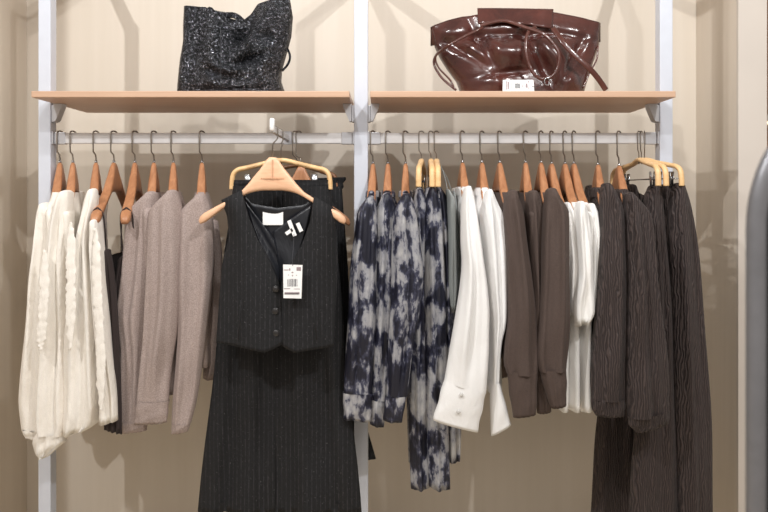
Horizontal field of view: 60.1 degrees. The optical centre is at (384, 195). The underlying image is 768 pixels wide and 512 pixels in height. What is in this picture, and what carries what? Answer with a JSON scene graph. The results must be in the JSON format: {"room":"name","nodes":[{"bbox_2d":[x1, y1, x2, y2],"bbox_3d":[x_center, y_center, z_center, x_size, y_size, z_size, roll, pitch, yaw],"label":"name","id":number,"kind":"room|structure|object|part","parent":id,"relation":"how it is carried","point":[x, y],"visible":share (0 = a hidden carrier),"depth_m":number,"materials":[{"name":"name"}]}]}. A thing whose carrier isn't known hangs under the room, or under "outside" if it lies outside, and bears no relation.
{"room":"clothing store","nodes":[
{"label":"clothing store","id":0,"kind":"room"},
{"bbox_2d":[0,0,26,511],"bbox_3d":[-1.452,-0.100,2.000,0.100,2.900,1.200,0,0,0],"label":"wall","id":1,"kind":"structure","parent":0,"point":[13,13],"depth_m":2.50,"materials":[{"name":"beige paint"}]},
{"bbox_2d":[292,131,349,225],"bbox_3d":[-0.266,-0.059,2.126,0.312,0.307,0.071,0,0,0],"label":"hanger","id":2,"kind":"object","parent":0,"point":[300,173],"visible":0.37,"depth_m":2.10,"materials":[{"name":"orange wood"}]},
{"bbox_2d":[332,202,340,284],"bbox_3d":[-0.292,0.217,2.104,0.323,0.447,0.042,0,0,0],"label":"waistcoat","id":3,"kind":"object","parent":2,"relation":"hanging from","point":[337,226],"visible":0.06,"depth_m":2.10,"materials":[{"name":"black fabric"}]},
{"bbox_2d":[27,0,695,511],"bbox_3d":[-0.092,-0.100,2.650,2.820,2.900,0.100,0,0,0],"label":"wall","id":4,"kind":"structure","parent":0,"point":[541,462],"depth_m":2.60,"materials":[{"name":"beige paint"}]},
{"bbox_2d":[584,183,626,417],"bbox_3d":[0.689,0.302,2.138,0.109,0.680,0.511,0,0,11],"label":"shirt","id":5,"kind":"object","parent":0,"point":[608,350],"visible":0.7,"depth_m":1.91,"materials":[{"name":"brown fabric"}]},
{"bbox_2d":[696,0,735,511],"bbox_3d":[1.267,-0.100,2.450,0.099,2.900,0.298,0,0,0],"label":"wall","id":6,"kind":"structure","parent":0,"point":[715,19],"depth_m":2.41,"materials":[{"name":"beige paint"}]},
{"bbox_2d":[736,0,766,511],"bbox_3d":[1.267,-0.100,2.294,0.099,2.900,0.012,0,0,0],"label":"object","id":7,"kind":"structure","parent":6,"relation":"attached to","point":[751,15],"depth_m":2.29,"materials":[{"name":"paint"}]},
{"bbox_2d":[767,0,767,146],"bbox_3d":[2.158,-0.100,4.450,2.084,2.900,0.100,0,0,0],"label":"wall","id":8,"kind":"structure","parent":0,"point":[767,0],"depth_m":4.40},
{"bbox_3d":[0.000,1.375,2.000,6.400,0.050,6.400,0,0,0],"label":"floor","id":9,"kind":"structure","parent":0,"visible":0},
{"bbox_2d":[38,0,65,511],"bbox_3d":[-1.075,0.235,2.365,0.076,2.230,0.469,0,0,0],"label":"upright post","id":10,"kind":"object","parent":9,"relation":"on","point":[49,114],"visible":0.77,"depth_m":2.13,"materials":[{"name":"white metal"}]},
{"bbox_2d":[51,131,55,144],"bbox_3d":[-1.071,-0.188,2.150,0.005,0.041,0.030,0,0,0],"label":"socket","id":11,"kind":"object","parent":10,"relation":"attached to","point":[52,132],"depth_m":2.14,"materials":[{"name":"metal"}]},
{"bbox_2d":[31,91,353,112],"bbox_3d":[-0.587,-0.307,2.188,0.959,0.020,0.375,0,0,0],"label":"wooden shelf","id":12,"kind":"object","parent":10,"relation":"on","point":[84,101],"visible":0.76,"depth_m":2.09,"materials":[{"name":"brown wood"}]},
{"bbox_2d":[177,0,292,90],"bbox_3d":[-0.486,-0.479,2.132,0.375,0.324,0.186,0,0,0],"label":"tote bag","id":13,"kind":"object","parent":12,"relation":"on","point":[219,52],"visible":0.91,"depth_m":2.10,"materials":[{"name":"fabric"}]},
{"bbox_3d":[-0.318,-0.441,2.146,0.034,0.080,0.013,0,0,14],"label":"handle","id":14,"kind":"part","parent":13,"relation":"part of","materials":[{"name":"leather"}]},
{"bbox_2d":[54,132,352,144],"bbox_3d":[-0.586,-0.186,2.150,0.962,0.039,0.017,0,0,0],"label":"rail","id":15,"kind":"object","parent":10,"relation":"attached to","point":[344,138],"visible":1,"depth_m":2.14,"materials":[{"name":"metal"}]},
{"bbox_2d":[50,130,66,197],"bbox_3d":[-1.052,-0.065,2.150,0.029,0.294,0.404,0,0,-19],"label":"hanger","id":16,"kind":"object","parent":15,"relation":"hanging from","point":[59,184],"visible":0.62,"depth_m":2.12,"materials":[{"name":"orange wood"}]},
{"bbox_2d":[18,192,58,439],"bbox_3d":[-1.088,0.360,2.158,0.127,0.743,0.570,0,0,-19],"label":"blouse","id":17,"kind":"object","parent":16,"relation":"hanging from","point":[38,294],"visible":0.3,"depth_m":1.97,"materials":[{"name":"beige fabric"}]},
{"bbox_2d":[66,130,78,196],"bbox_3d":[-1.010,-0.066,2.150,0.029,0.294,0.399,0,0,-20],"label":"hanger","id":18,"kind":"object","parent":15,"relation":"hanging from","point":[72,182],"visible":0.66,"depth_m":2.12,"materials":[{"name":"orange wood"}]},
{"bbox_2d":[32,190,84,459],"bbox_3d":[-1.039,0.380,2.138,0.130,0.796,0.560,0,0,-20],"label":"blouse","id":19,"kind":"object","parent":18,"relation":"hanging from","point":[60,249],"visible":0.68,"depth_m":1.94,"materials":[{"name":"beige fabric"}]},
{"bbox_2d":[90,130,101,194],"bbox_3d":[-0.936,-0.065,2.150,0.029,0.294,0.399,0,0,-19],"label":"hanger","id":20,"kind":"object","parent":15,"relation":"hanging from","point":[95,182],"visible":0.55,"depth_m":2.13,"materials":[{"name":"orange wood"}]},
{"bbox_2d":[63,188,117,437],"bbox_3d":[-0.948,0.342,2.136,0.160,0.728,0.585,0,0,-23],"label":"blouse","id":21,"kind":"object","parent":20,"relation":"hanging from","point":[89,378],"visible":0.83,"depth_m":1.93,"materials":[{"name":"beige fabric"}]},
{"bbox_3d":[-0.814,0.365,1.932,0.075,0.600,0.077,0,0,0],"label":"panel","id":22,"kind":"part","parent":21,"relation":"part of","materials":[{"name":"beige fabric"}]},
{"bbox_2d":[90,130,125,222],"bbox_3d":[-0.877,-0.065,2.150,0.030,0.294,0.490,0,0,-10],"label":"hanger","id":23,"kind":"object","parent":15,"relation":"hanging from","point":[113,183],"visible":0.9,"depth_m":2.10,"materials":[{"name":"orange wood"}]},
{"bbox_2d":[93,207,122,433],"bbox_3d":[-0.874,0.366,2.136,0.090,0.668,0.447,0,0,-17],"label":"camisole","id":24,"kind":"object","parent":23,"relation":"hanging from","point":[111,261],"visible":0.41,"depth_m":1.94,"materials":[{"name":"black fabric"}]},
{"bbox_3d":[-0.804,0.427,1.950,0.062,0.544,0.050,0,0,0],"label":"panel","id":25,"kind":"part","parent":24,"relation":"part of","materials":[{"name":"fabric"}]},
{"bbox_2d":[120,130,142,223],"bbox_3d":[-0.809,-0.065,2.150,0.029,0.294,0.490,0,0,-14],"label":"hanger","id":26,"kind":"object","parent":15,"relation":"hanging from","point":[134,190],"visible":0.91,"depth_m":2.08,"materials":[{"name":"orange wood"}]},
{"bbox_2d":[115,207,133,300],"bbox_3d":[-0.822,0.361,2.147,0.064,0.658,0.418,0,0,-14],"label":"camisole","id":27,"kind":"object","parent":26,"relation":"hanging from","point":[119,264],"visible":0.09,"depth_m":1.98,"materials":[{"name":"black fabric"}]},
{"bbox_3d":[-0.798,0.434,1.998,0.036,0.512,0.050,0,0,0],"label":"panel","id":28,"kind":"part","parent":27,"relation":"part of","materials":[{"name":"black fabric"}]},
{"bbox_2d":[147,130,159,191],"bbox_3d":[-0.748,-0.065,2.150,0.029,0.294,0.404,0,0,-14],"label":"hanger","id":29,"kind":"object","parent":15,"relation":"hanging from","point":[153,184],"visible":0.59,"depth_m":2.12,"materials":[{"name":"orange wood"}]},
{"bbox_2d":[117,191,165,433],"bbox_3d":[-0.790,0.349,2.185,0.132,0.726,0.524,0,0,-14],"label":"sweater","id":30,"kind":"object","parent":29,"relation":"hanging from","point":[131,296],"visible":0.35,"depth_m":1.97,"materials":[{"name":"brown fabric"}]},
{"bbox_2d":[168,130,177,190],"bbox_3d":[-0.685,-0.065,2.150,0.029,0.294,0.434,0,0,-16],"label":"hanger","id":31,"kind":"object","parent":15,"relation":"hanging from","point":[173,180],"visible":0.54,"depth_m":2.12,"materials":[{"name":"orange wood"}]},
{"bbox_2d":[135,190,184,424],"bbox_3d":[-0.716,0.325,2.139,0.140,0.688,0.510,0,0,-16],"label":"sweater","id":32,"kind":"object","parent":31,"relation":"hanging from","point":[160,322],"visible":0.88,"depth_m":1.92,"materials":[{"name":"brown fabric"}]},
{"bbox_2d":[197,130,206,192],"bbox_3d":[-0.593,-0.065,2.150,0.029,0.294,0.434,0,0,-14],"label":"hanger","id":33,"kind":"object","parent":15,"relation":"hanging from","point":[201,184],"visible":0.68,"depth_m":2.11,"materials":[{"name":"orange wood"}]},
{"bbox_2d":[171,192,221,434],"bbox_3d":[-0.605,0.345,2.161,0.146,0.715,0.495,0,0,-14],"label":"sweater","id":34,"kind":"object","parent":33,"relation":"hanging from","point":[200,255],"visible":0.95,"depth_m":1.94,"materials":[{"name":"brown fabric"}]},
{"bbox_3d":[-0.525,0.317,2.032,0.052,0.491,0.047,0,0,38],"label":"panel","id":35,"kind":"part","parent":34,"relation":"part of","materials":[{"name":"beige fabric"}]},
{"bbox_2d":[269,118,291,144],"bbox_3d":[-0.314,-0.191,2.001,0.026,0.050,0.320,0,0,0],"label":"face out arm","id":36,"kind":"object","parent":15,"relation":"attached to","point":[287,135],"visible":0.99,"depth_m":1.98},
{"bbox_2d":[199,125,345,223],"bbox_3d":[-0.319,-0.061,1.885,0.417,0.280,0.029,0,0,0],"label":"hanger","id":37,"kind":"object","parent":36,"relation":"hanging from","point":[272,175],"visible":0.91,"depth_m":1.88,"materials":[{"name":"brown wood"}]},
{"bbox_2d":[216,190,337,352],"bbox_3d":[-0.308,0.204,1.873,0.346,0.465,0.065,0,0,0],"label":"waistcoat","id":38,"kind":"object","parent":37,"relation":"hanging from","point":[254,314],"visible":0.96,"depth_m":1.86,"materials":[{"name":"black fabric"}]},
{"bbox_3d":[-0.384,0.209,1.860,0.193,0.453,0.036,0,0,8],"label":"panel","id":39,"kind":"part","parent":38,"relation":"part of","materials":[{"name":"black fabric"}]},
{"bbox_3d":[-0.308,0.200,1.897,0.346,0.425,0.018,0,0,0],"label":"panel","id":40,"kind":"part","parent":38,"relation":"part of","materials":[{"name":"black fabric"}]},
{"bbox_2d":[283,240,301,298],"bbox_3d":[-0.253,0.194,1.847,0.053,0.174,0.053,0,0,0],"label":"price tag","id":41,"kind":"object","parent":38,"relation":"hanging from","point":[292,274],"visible":1,"depth_m":1.82,"materials":[{"name":"grey paper"}]},
{"bbox_2d":[284,267,300,293],"bbox_3d":[-0.254,0.232,1.822,0.047,0.074,0.001,0,0,0],"label":"print","id":42,"kind":"object","parent":41,"relation":"attached to","point":[292,275],"depth_m":1.82},
{"bbox_3d":[-0.212,0.218,1.862,0.161,0.436,0.038,0,0,-10],"label":"panel","id":43,"kind":"part","parent":38,"relation":"part of","materials":[{"name":"black fabric"}]},
{"bbox_3d":[-0.314,-0.186,1.996,0.012,0.018,0.293,0,0,0],"label":"arm","id":44,"kind":"part","parent":36,"relation":"part of","materials":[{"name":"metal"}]},
{"bbox_2d":[229,129,332,189],"bbox_3d":[-0.310,-0.109,1.980,0.309,0.184,0.018,0,0,0],"label":"hanger","id":45,"kind":"object","parent":36,"relation":"hanging from","point":[235,171],"visible":0.8,"depth_m":1.97,"materials":[{"name":"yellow wood"}]},
{"bbox_2d":[198,180,361,511],"bbox_3d":[-0.314,0.450,1.976,0.489,0.995,0.089,0,0,0],"label":"skirt","id":46,"kind":"object","parent":45,"relation":"hanging from","point":[278,438],"visible":0.53,"depth_m":1.97,"materials":[{"name":"black fabric"}]},
{"bbox_3d":[-0.431,0.458,1.976,0.254,0.975,0.087,0,0,0],"label":"leg","id":47,"kind":"part","parent":46,"relation":"part of","materials":[{"name":"black fabric"}]},
{"bbox_3d":[-0.205,0.459,1.978,0.271,0.977,0.085,0,0,0],"label":"leg","id":48,"kind":"part","parent":46,"relation":"part of","materials":[{"name":"black fabric"}]},
{"bbox_2d":[283,131,337,185],"bbox_3d":[-0.292,-0.112,2.176,0.279,0.200,0.076,0,0,0],"label":"hanger","id":49,"kind":"object","parent":15,"relation":"hanging from","point":[288,166],"visible":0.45,"depth_m":2.20,"materials":[{"name":"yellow wood"}]},
{"bbox_2d":[310,177,375,459],"bbox_3d":[-0.245,0.423,2.204,0.431,0.973,0.052,0,0,0],"label":"trousers","id":50,"kind":"object","parent":49,"relation":"hanging from","point":[336,192],"visible":0.08,"depth_m":2.20,"materials":[{"name":"black fabric"}]},
{"bbox_3d":[-0.158,0.435,2.204,0.256,0.936,0.050,0,0,0],"label":"leg","id":51,"kind":"part","parent":50,"relation":"part of","materials":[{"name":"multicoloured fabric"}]},
{"bbox_2d":[343,0,378,511],"bbox_3d":[-0.077,0.235,2.365,0.117,2.230,0.469,0,0,0],"label":"upright post","id":52,"kind":"object","parent":9,"relation":"on","point":[360,113],"visible":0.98,"depth_m":2.13,"materials":[{"name":"white metal"}]},
{"bbox_2d":[371,132,655,144],"bbox_3d":[0.414,-0.186,2.150,0.925,0.039,0.017,0,0,0],"label":"rail","id":53,"kind":"object","parent":52,"relation":"attached to","point":[377,138],"visible":1,"depth_m":2.14,"materials":[{"name":"metal"}]},
{"bbox_2d":[367,130,377,198],"bbox_3d":[-0.039,-0.064,2.150,0.030,0.297,0.421,0,0,2],"label":"hanger","id":54,"kind":"object","parent":53,"relation":"hanging from","point":[372,183],"visible":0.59,"depth_m":2.11,"materials":[{"name":"orange wood"}]},
{"bbox_2d":[343,190,380,422],"bbox_3d":[-0.063,0.322,2.154,0.109,0.678,0.503,0,0,3],"label":"shirt","id":55,"kind":"object","parent":54,"relation":"hanging from","point":[360,340],"visible":0.78,"depth_m":1.93,"materials":[{"name":"multicoloured fabric"}]},
{"bbox_2d":[383,130,391,194],"bbox_3d":[0.010,-0.064,2.150,0.030,0.297,0.399,0,0,2],"label":"hanger","id":56,"kind":"object","parent":53,"relation":"hanging from","point":[387,177],"visible":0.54,"depth_m":2.12,"materials":[{"name":"orange wood"}]},
{"bbox_2d":[370,190,396,427],"bbox_3d":[0.001,0.335,2.174,0.086,0.704,0.503,0,0,2],"label":"shirt","id":57,"kind":"object","parent":56,"relation":"hanging from","point":[387,204],"visible":0.68,"depth_m":1.94,"materials":[{"name":"multicoloured fabric"}]},
{"bbox_2d":[401,130,409,195],"bbox_3d":[0.067,-0.064,2.150,0.030,0.297,0.421,0,0,2],"label":"hanger","id":58,"kind":"object","parent":53,"relation":"hanging from","point":[405,175],"visible":0.46,"depth_m":2.11,"materials":[{"name":"orange wood"}]},
{"bbox_2d":[383,190,422,422],"bbox_3d":[0.061,0.321,2.140,0.118,0.676,0.501,0,0,2],"label":"shirt","id":59,"kind":"object","parent":58,"relation":"hanging from","point":[406,254],"visible":0.99,"depth_m":1.91,"materials":[{"name":"multicoloured fabric"}]},
{"bbox_2d":[416,131,426,188],"bbox_3d":[0.118,-0.118,2.150,0.019,0.188,0.339,0,0,6],"label":"hanger","id":60,"kind":"object","parent":53,"relation":"hanging from","point":[420,168],"visible":0.98,"depth_m":2.07,"materials":[{"name":"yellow wood"}]},
{"bbox_2d":[406,188,429,491],"bbox_3d":[0.106,0.435,2.131,0.070,0.919,0.298,0,0,0],"label":"trousers","id":61,"kind":"object","parent":60,"relation":"hanging from","point":[416,400],"visible":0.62,"depth_m":2.00,"materials":[{"name":"multicoloured fabric"}]},
{"bbox_3d":[0.105,0.435,2.236,0.079,0.919,0.075,0,0,-42],"label":"leg","id":62,"kind":"part","parent":61,"relation":"part of","materials":[{"name":"fabric"}]},
{"bbox_2d":[428,131,434,186],"bbox_3d":[0.149,-0.118,2.150,0.019,0.188,0.339,0,0,3],"label":"hanger","id":63,"kind":"object","parent":53,"relation":"hanging from","point":[431,167],"visible":0.98,"depth_m":1.99,"materials":[{"name":"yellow wood"}]},
{"bbox_2d":[424,187,449,491],"bbox_3d":[0.157,0.429,2.118,0.083,0.918,0.295,0,0,0],"label":"trousers","id":64,"kind":"object","parent":63,"relation":"hanging from","point":[435,282],"visible":0.77,"depth_m":1.99,"materials":[{"name":"fabric"}]},
{"bbox_3d":[0.153,0.429,2.222,0.082,0.918,0.078,0,0,-33],"label":"leg","id":65,"kind":"part","parent":64,"relation":"part of","materials":[{"name":"grey fabric"}]},
{"bbox_2d":[434,131,440,187],"bbox_3d":[0.167,-0.118,2.150,0.019,0.188,0.339,0,0,3],"label":"hanger","id":66,"kind":"object","parent":53,"relation":"hanging from","point":[436,161],"visible":0.88,"depth_m":1.99,"materials":[{"name":"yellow wood"}]},
{"bbox_2d":[435,187,460,463],"bbox_3d":[0.196,0.393,2.146,0.078,0.844,0.295,0,0,0],"label":"trousers","id":67,"kind":"object","parent":66,"relation":"hanging from","point":[454,433],"visible":0.3,"depth_m":2.02,"materials":[{"name":"fabric"}]},
{"bbox_2d":[441,166,459,318],"bbox_3d":[0.210,0.185,2.105,0.066,0.563,0.270,0,0,0],"label":"dress","id":68,"kind":"object","parent":66,"relation":"hanging from","point":[452,209],"visible":0.73,"depth_m":1.99,"materials":[{"name":"grey fabric"}]},
{"bbox_3d":[0.202,0.165,2.021,0.033,0.371,0.103,0,0,0],"label":"panel","id":69,"kind":"part","parent":68,"relation":"part of","materials":[{"name":"grey fabric"}]},
{"bbox_3d":[0.225,0.224,2.148,0.036,0.484,0.184,0,0,0],"label":"panel","id":70,"kind":"part","parent":68,"relation":"part of","materials":[{"name":"grey fabric"}]},
{"bbox_2d":[457,130,468,195],"bbox_3d":[0.251,-0.065,2.150,0.030,0.294,0.434,0,0,1],"label":"hanger","id":71,"kind":"object","parent":53,"relation":"hanging from","point":[462,181],"visible":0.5,"depth_m":2.12,"materials":[{"name":"orange wood"}]},
{"bbox_2d":[433,186,489,431],"bbox_3d":[0.227,0.326,2.119,0.180,0.711,0.521,0,0,0],"label":"shirt","id":72,"kind":"object","parent":71,"relation":"hanging from","point":[464,386],"visible":0.75,"depth_m":1.89,"materials":[{"name":"white fabric"}]},
{"bbox_2d":[476,130,488,198],"bbox_3d":[0.314,-0.065,2.150,0.030,0.294,0.434,0,0,2],"label":"hanger","id":73,"kind":"object","parent":53,"relation":"hanging from","point":[482,181],"visible":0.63,"depth_m":2.12,"materials":[{"name":"orange wood"}]},
{"bbox_2d":[473,187,510,435],"bbox_3d":[0.331,0.340,2.164,0.095,0.734,0.510,0,0,2],"label":"shirt","id":74,"kind":"object","parent":73,"relation":"hanging from","point":[489,212],"visible":0.63,"depth_m":1.93,"materials":[{"name":"white fabric"}]},
{"bbox_2d":[492,130,507,201],"bbox_3d":[0.371,-0.065,2.150,0.032,0.294,0.425,0,0,0],"label":"hanger","id":75,"kind":"object","parent":53,"relation":"hanging from","point":[499,183],"visible":0.56,"depth_m":2.12,"materials":[{"name":"orange wood"}]},
{"bbox_2d":[494,190,537,417],"bbox_3d":[0.391,0.313,2.134,0.109,0.662,0.520,0,0,0],"label":"shirt","id":76,"kind":"object","parent":75,"relation":"hanging from","point":[519,355],"visible":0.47,"depth_m":1.91,"materials":[{"name":"brown fabric"}]},
{"bbox_2d":[519,130,531,198],"bbox_3d":[0.455,-0.066,2.150,0.030,0.294,0.399,0,0,6],"label":"hanger","id":77,"kind":"object","parent":53,"relation":"hanging from","point":[525,183],"visible":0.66,"depth_m":2.12,"materials":[{"name":"orange wood"}]},
{"bbox_2d":[517,190,550,413],"bbox_3d":[0.472,0.314,2.177,0.087,0.663,0.514,0,0,6],"label":"sweater","id":78,"kind":"object","parent":77,"relation":"hanging from","point":[532,205],"visible":0.36,"depth_m":1.94,"materials":[{"name":"brown fabric"}]},
{"bbox_2d":[534,130,547,202],"bbox_3d":[0.505,-0.066,2.150,0.030,0.294,0.425,0,0,5],"label":"hanger","id":79,"kind":"object","parent":53,"relation":"hanging from","point":[541,184],"visible":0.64,"depth_m":2.12,"materials":[{"name":"orange wood"}]},
{"bbox_2d":[532,188,569,408],"bbox_3d":[0.505,0.297,2.137,0.110,0.642,0.513,0,0,6],"label":"shirt","id":80,"kind":"object","parent":79,"relation":"hanging from","point":[553,326],"visible":0.57,"depth_m":1.90,"materials":[{"name":"brown fabric"}]},
{"bbox_2d":[546,130,564,202],"bbox_3d":[0.539,-0.064,2.150,0.030,0.297,0.395,0,0,1],"label":"hanger","id":81,"kind":"object","parent":53,"relation":"hanging from","point":[552,180],"visible":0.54,"depth_m":2.12,"materials":[{"name":"orange wood"}]},
{"bbox_2d":[559,202,577,412],"bbox_3d":[0.549,0.332,2.183,0.077,0.626,0.501,0,0,3],"label":"t-shirt","id":82,"kind":"object","parent":81,"relation":"hanging from","point":[573,251],"visible":0.12,"depth_m":1.95,"materials":[{"name":"white fabric"}]},
{"bbox_2d":[559,130,577,207],"bbox_3d":[0.583,-0.064,2.150,0.030,0.297,0.417,0,0,3],"label":"hanger","id":83,"kind":"object","parent":53,"relation":"hanging from","point":[565,182],"visible":0.63,"depth_m":2.11,"materials":[{"name":"orange wood"}]},
{"bbox_2d":[568,201,594,412],"bbox_3d":[0.597,0.341,2.150,0.084,0.652,0.496,0,0,3],"label":"t-shirt","id":84,"kind":"object","parent":83,"relation":"hanging from","point":[583,299],"visible":0.43,"depth_m":1.92,"materials":[{"name":"white fabric"}]},
{"bbox_2d":[563,130,587,201],"bbox_3d":[0.612,-0.064,2.150,0.030,0.297,0.395,0,0,2],"label":"hanger","id":85,"kind":"object","parent":53,"relation":"hanging from","point":[574,173],"visible":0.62,"depth_m":2.11,"materials":[{"name":"orange wood"}]},
{"bbox_2d":[580,202,599,412],"bbox_3d":[0.620,0.332,2.183,0.071,0.626,0.498,0,0,3],"label":"t-shirt","id":86,"kind":"object","parent":85,"relation":"hanging from","point":[585,330],"visible":0.23,"depth_m":1.97,"materials":[{"name":"white fabric"}]},
{"bbox_2d":[592,130,603,202],"bbox_3d":[0.690,-0.062,2.150,0.030,0.300,0.434,0,0,11],"label":"hanger","id":87,"kind":"object","parent":53,"relation":"hanging from","point":[598,180],"visible":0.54,"depth_m":2.13,"materials":[{"name":"orange wood"}]},
{"bbox_2d":[612,130,627,199],"bbox_3d":[0.758,-0.061,2.150,0.030,0.304,0.434,0,0,8],"label":"hanger","id":88,"kind":"object","parent":53,"relation":"hanging from","point":[619,182],"visible":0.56,"depth_m":2.13,"materials":[{"name":"orange wood"}]},
{"bbox_2d":[615,189,669,432],"bbox_3d":[0.781,0.330,2.116,0.131,0.703,0.534,0,0,8],"label":"shirt","id":89,"kind":"object","parent":88,"relation":"hanging from","point":[647,364],"visible":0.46,"depth_m":1.88,"materials":[{"name":"brown fabric"}]},
{"bbox_2d":[624,131,660,186],"bbox_3d":[0.823,-0.119,2.150,0.019,0.185,0.339,0,0,1],"label":"hanger","id":90,"kind":"object","parent":53,"relation":"hanging from","point":[656,178],"visible":0.73,"depth_m":2.03,"materials":[{"name":"brown wood"}]},
{"bbox_2d":[591,185,677,511],"bbox_3d":[0.804,0.526,2.147,0.158,1.121,0.305,0,0,-14],"label":"trousers","id":91,"kind":"object","parent":90,"relation":"hanging from","point":[639,474],"visible":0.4,"depth_m":2.02,"materials":[{"name":"brown fabric"}]},
{"bbox_3d":[0.781,0.526,2.244,0.149,1.121,0.098,0,0,-25],"label":"leg","id":92,"kind":"part","parent":91,"relation":"part of","materials":[{"name":"brown fabric"}]},
{"bbox_3d":[0.831,0.526,2.044,0.149,1.121,0.098,0,0,-25],"label":"leg","id":93,"kind":"part","parent":91,"relation":"part of","materials":[{"name":"brown fabric"}]},
{"bbox_2d":[623,131,668,186],"bbox_3d":[0.831,-0.119,2.150,0.019,0.185,0.339,0,0,-4],"label":"hanger","id":94,"kind":"object","parent":53,"relation":"hanging from","point":[663,167],"visible":0.5,"depth_m":2.01,"materials":[{"name":"brown wood"}]},
{"bbox_2d":[661,184,670,272],"bbox_3d":[0.875,0.531,2.178,0.091,1.137,0.307,0,0,-14],"label":"trousers","id":95,"kind":"object","parent":94,"relation":"hanging from","point":[666,190],"visible":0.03,"depth_m":2.04,"materials":[{"name":"brown fabric"}]},
{"bbox_2d":[610,131,684,186],"bbox_3d":[0.840,-0.119,2.150,0.019,0.185,0.339,0,0,-19],"label":"hanger","id":96,"kind":"object","parent":53,"relation":"hanging from","point":[677,167],"visible":0.64,"depth_m":2.04,"materials":[{"name":"brown wood"}]},
{"bbox_2d":[627,183,712,511],"bbox_3d":[0.900,0.518,2.132,0.132,1.116,0.309,0,0,-19],"label":"trousers","id":97,"kind":"object","parent":96,"relation":"hanging from","point":[692,399],"visible":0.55,"depth_m":2.00,"materials":[{"name":"brown fabric"}]},
{"bbox_3d":[0.865,0.518,2.232,0.133,1.117,0.096,0,0,-18],"label":"leg","id":98,"kind":"part","parent":97,"relation":"part of","materials":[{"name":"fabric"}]},
{"bbox_3d":[0.935,0.518,2.032,0.133,1.117,0.096,0,0,-18],"label":"leg","id":99,"kind":"part","parent":97,"relation":"part of","materials":[{"name":"brown fabric"}]},
{"bbox_2d":[370,91,675,112],"bbox_3d":[0.416,-0.307,2.188,0.922,0.020,0.375,0,0,0],"label":"wooden shelf","id":100,"kind":"object","parent":52,"relation":"on","point":[388,101],"visible":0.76,"depth_m":2.09,"materials":[{"name":"brown wood"}]},
{"bbox_2d":[430,8,607,90],"bbox_3d":[0.420,-0.459,2.119,0.550,0.284,0.221,0,0,0],"label":"handbag","id":101,"kind":"object","parent":100,"relation":"on","point":[485,49],"visible":0.95,"depth_m":2.08,"materials":[{"name":"leather"}]},
{"bbox_2d":[503,80,542,90],"bbox_3d":[0.422,-0.336,2.017,0.131,0.036,0.013,0,0,0],"label":"price tag","id":102,"kind":"object","parent":100,"relation":"on","point":[508,85],"visible":1,"depth_m":2.02,"materials":[{"name":"grey paper"}]},
{"bbox_2d":[506,81,528,89],"bbox_3d":[0.403,-0.336,2.017,0.073,0.029,0.010,0,0,0],"label":"print","id":103,"kind":"object","parent":102,"relation":"attached to","point":[510,85],"depth_m":2.02},
{"bbox_2d":[645,0,672,183],"bbox_3d":[0.885,0.235,2.365,0.078,2.230,0.469,0,0,0],"label":"upright post","id":104,"kind":"object","parent":9,"relation":"on","point":[661,114],"visible":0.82,"depth_m":2.13,"materials":[{"name":"white metal"}]},
{"bbox_2d":[655,131,658,144],"bbox_3d":[0.880,-0.188,2.150,0.005,0.041,0.030,0,0,0],"label":"socket","id":105,"kind":"object","parent":104,"relation":"attached to","point":[657,132],"depth_m":2.14,"materials":[{"name":"metal"}]},
{"bbox_2d":[746,147,767,511],"bbox_3d":[0.721,0.607,1.100,0.245,1.486,0.280,0,0,0],"label":"frame","id":106,"kind":"object","parent":9,"relation":"on","point":[757,205],"visible":1,"depth_m":1.09,"materials":[{"name":"grey metal"}]},
{"bbox_3d":[0.721,0.605,1.101,0.213,1.450,0.010,0,0,0],"label":"panel","id":107,"kind":"part","parent":106,"relation":"part of","materials":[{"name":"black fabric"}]}
]}

